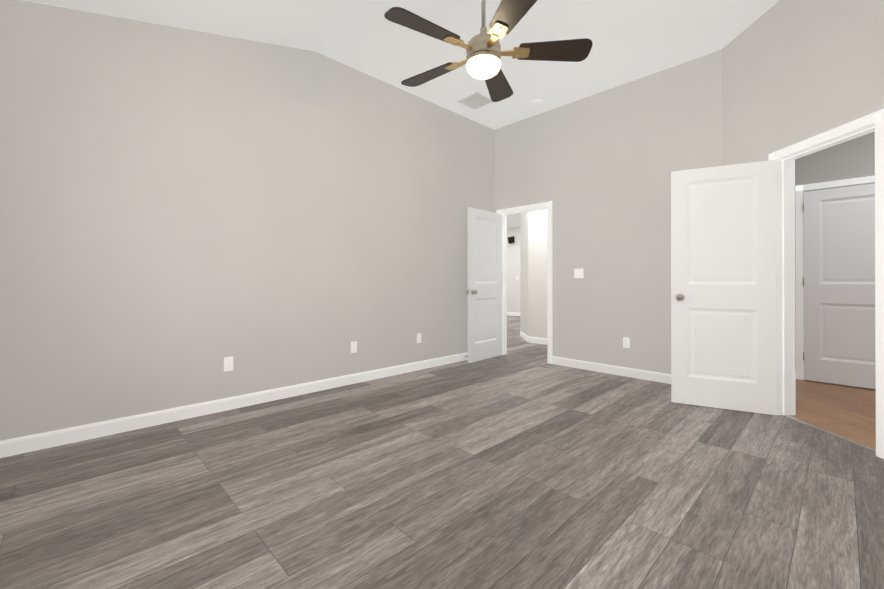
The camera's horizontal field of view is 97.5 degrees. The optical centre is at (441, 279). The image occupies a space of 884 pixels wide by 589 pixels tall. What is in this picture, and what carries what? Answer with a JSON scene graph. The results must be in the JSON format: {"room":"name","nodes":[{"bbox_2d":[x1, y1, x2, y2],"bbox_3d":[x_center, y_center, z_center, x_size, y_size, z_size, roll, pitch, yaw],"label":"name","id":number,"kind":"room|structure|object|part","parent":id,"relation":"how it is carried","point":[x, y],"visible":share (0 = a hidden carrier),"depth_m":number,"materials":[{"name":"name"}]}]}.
{"room":"empty bedroom","nodes":[
{"label":"empty bedroom","id":0,"kind":"room"},
{"bbox_2d":[0,0,493,440],"bbox_3d":[-1.123,-0.644,3.949,5.400,3.450,0.120,0,0,-44],"label":"wall","id":1,"kind":"structure","parent":0,"point":[184,213],"depth_m":3.11,"materials":[{"name":"paint"}]},
{"bbox_2d":[224,357,232,371],"bbox_3d":[-1.775,0.699,3.224,0.070,0.115,0.007,0,0,-44],"label":"electrical outlet","id":2,"kind":"object","parent":1,"relation":"attached to","point":[228,363],"visible":1,"depth_m":3.22,"materials":[{"name":"white plastic"}]},
{"bbox_2d":[0,352,670,457],"bbox_3d":[0.274,1.027,2.506,5.164,0.100,3.889,0,0,-44],"label":"baseboard","id":3,"kind":"structure","parent":1,"relation":"attached to","point":[25,444],"depth_m":3.23,"materials":[{"name":"paint"}]},
{"bbox_2d":[351,341,356,352],"bbox_3d":[-0.921,0.702,4.052,0.070,0.115,0.007,0,0,-44],"label":"electrical outlet","id":4,"kind":"object","parent":1,"relation":"attached to","point":[353,346],"visible":1,"depth_m":4.05,"materials":[{"name":"white plastic"}]},
{"bbox_2d":[417,333,420,342],"bbox_3d":[-0.275,0.703,4.679,0.070,0.115,0.007,0,0,-44],"label":"electrical outlet","id":5,"kind":"object","parent":1,"relation":"attached to","point":[419,338],"visible":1,"depth_m":4.68,"materials":[{"name":"white plastic"}]},
{"bbox_2d":[21,0,779,129],"bbox_3d":[0.307,-2.128,2.551,5.660,1.090,4.285,0,0,-44],"label":"ceiling","id":6,"kind":"structure","parent":0,"point":[632,40],"depth_m":3.46,"materials":[{"name":"paint"}]},
{"bbox_2d":[457,92,491,109],"bbox_3d":[0.417,-2.210,4.793,0.320,0.012,0.320,0,0,-44],"label":"ceiling vent","id":7,"kind":"object","parent":6,"relation":"in","point":[476,100],"visible":1,"depth_m":4.78,"materials":[{"name":"white metal"}]},
{"bbox_2d":[384,0,592,101],"bbox_3d":[0.234,-1.772,2.521,1.317,0.903,1.311,0,0,-44],"label":"ceiling fan","id":8,"kind":"object","parent":6,"relation":"hanging from","point":[484,53],"visible":1,"depth_m":2.44,"materials":[{"name":"brown wood"}]},
{"bbox_3d":[0.269,-1.899,2.517,0.027,0.538,0.027,0,0,-44],"label":"rod","id":9,"kind":"part","parent":8,"relation":"part of","materials":[{"name":"grey metal"}]},
{"bbox_3d":[0.269,-1.362,2.516,0.226,0.084,0.226,0,0,-44],"label":"globe","id":10,"kind":"part","parent":8,"relation":"part of","materials":[{"name":"white glass"}]},
{"bbox_2d":[532,99,542,105],"bbox_3d":[1.181,-2.197,4.810,0.132,0.039,0.132,0,0,-44],"label":"smoke detector","id":11,"kind":"object","parent":6,"relation":"attached to","point":[536,102],"visible":1,"depth_m":4.78,"materials":[{"name":"white plastic"}]},
{"bbox_2d":[0,315,883,588],"bbox_3d":[-0.060,1.118,7.716,12.060,0.050,11.945,0,0,-44],"label":"floor","id":12,"kind":"structure","parent":0,"point":[522,463],"depth_m":1.93,"materials":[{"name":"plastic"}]},
{"bbox_2d":[507,213,519,227],"bbox_3d":[0.980,-1.751,9.698,5.619,0.200,10.960,0,0,-44],"label":"ceiling","id":13,"kind":"structure","parent":0,"point":[513,220],"depth_m":10.72,"materials":[{"name":"paint"}]},
{"bbox_2d":[507,209,546,338],"bbox_3d":[0.912,-0.351,9.635,5.440,2.900,10.790,0,0,-44],"label":"wall","id":14,"kind":"structure","parent":0,"point":[527,266],"depth_m":6.78,"materials":[{"name":"paint"}]},
{"bbox_2d":[507,236,513,243],"bbox_3d":[2.123,-1.239,11.962,0.225,0.230,0.170,0,0,-44],"label":"sconce","id":15,"kind":"object","parent":14,"relation":"attached to","point":[510,240],"visible":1,"depth_m":11.90,"materials":[{"name":"black"}]},
{"bbox_2d":[507,312,546,344],"bbox_3d":[1.211,1.050,10.073,4.154,0.100,10.330,0,0,-44],"label":"baseboard","id":16,"kind":"structure","parent":14,"relation":"attached to","point":[525,337],"depth_m":6.76,"materials":[{"name":"paint"}]},
{"bbox_2d":[494,49,721,373],"bbox_3d":[1.750,-0.641,4.779,0.120,3.450,2.930,0,0,-44],"label":"wall","id":17,"kind":"structure","parent":0,"point":[597,169],"depth_m":4.44,"materials":[{"name":"paint"}]},
{"bbox_2d":[466,207,501,362],"bbox_3d":[0.601,0.065,5.303,0.173,2.020,0.771,0,0,42],"label":"hall door","id":18,"kind":"structure","parent":17,"relation":"in","point":[484,291],"depth_m":5.26,"materials":[{"name":"paint"}]},
{"bbox_2d":[497,201,551,363],"bbox_3d":[1.164,0.034,5.381,0.164,2.104,0.890,0,0,-44],"label":"door frame","id":19,"kind":"structure","parent":17,"relation":"attached to","point":[527,208],"depth_m":5.25,"materials":[{"name":"paint"}]},
{"bbox_2d":[574,269,582,277],"bbox_3d":[1.679,-0.081,4.757,0.010,0.116,0.116,0,0,-44],"label":"switch plate","id":20,"kind":"object","parent":17,"relation":"attached to","point":[578,273],"visible":1,"depth_m":4.76,"materials":[{"name":"white plastic"}]},
{"bbox_2d":[623,337,629,347],"bbox_3d":[2.070,0.702,4.353,0.007,0.115,0.070,0,0,-44],"label":"electrical outlet","id":21,"kind":"object","parent":17,"relation":"attached to","point":[626,342],"visible":1,"depth_m":4.35,"materials":[{"name":"white plastic"}]},
{"bbox_2d":[722,0,883,165],"bbox_3d":[2.740,-0.647,2.925,0.120,3.450,1.691,0,0,1],"label":"wall","id":22,"kind":"structure","parent":0,"point":[795,71],"depth_m":2.91,"materials":[{"name":"paint"}]},
{"bbox_2d":[671,160,776,414],"bbox_3d":[2.338,0.059,3.241,0.726,2.020,0.173,0,0,28],"label":"bathroom door","id":23,"kind":"structure","parent":22,"relation":"in","point":[723,298],"depth_m":3.22,"materials":[{"name":"paint"}]},
{"bbox_2d":[768,109,883,458],"bbox_3d":[2.737,0.025,2.733,0.164,2.104,0.845,0,0,1],"label":"door frame","id":24,"kind":"structure","parent":22,"relation":"attached to","point":[785,158],"depth_m":3.08,"materials":[{"name":"paint"}]},
{"bbox_2d":[783,415,875,451],"bbox_3d":[2.737,1.075,2.729,0.050,0.004,0.721,0,0,1],"label":"threshold","id":25,"kind":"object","parent":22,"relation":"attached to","point":[836,435],"depth_m":2.70,"materials":[{"name":"grey metal"}]},
{"bbox_2d":[790,379,875,448],"bbox_3d":[3.756,1.102,2.748,3.100,0.041,2.810,0,0,-44],"label":"floor","id":26,"kind":"structure","parent":0,"point":[848,412],"depth_m":3.25,"materials":[{"name":"brown wood"}]},
{"bbox_2d":[795,132,874,388],"bbox_3d":[4.610,-0.370,3.581,0.120,2.900,3.050,0,0,-44],"label":"wall","id":27,"kind":"structure","parent":0,"point":[852,158],"depth_m":4.01,"materials":[{"name":"paint"}]},
{"bbox_2d":[795,176,874,379],"bbox_3d":[4.183,0.025,3.918,0.018,2.112,0.894,0,0,-44],"label":"door frame","id":28,"kind":"structure","parent":27,"relation":"attached to","point":[799,189],"depth_m":4.20,"materials":[{"name":"paint"}]},
{"bbox_2d":[803,183,875,388],"bbox_3d":[4.146,0.061,3.888,0.104,2.020,0.770,0,0,-44],"label":"closet door","id":29,"kind":"structure","parent":27,"relation":"in","point":[839,285],"depth_m":3.98,"materials":[{"name":"paint"}]}
]}

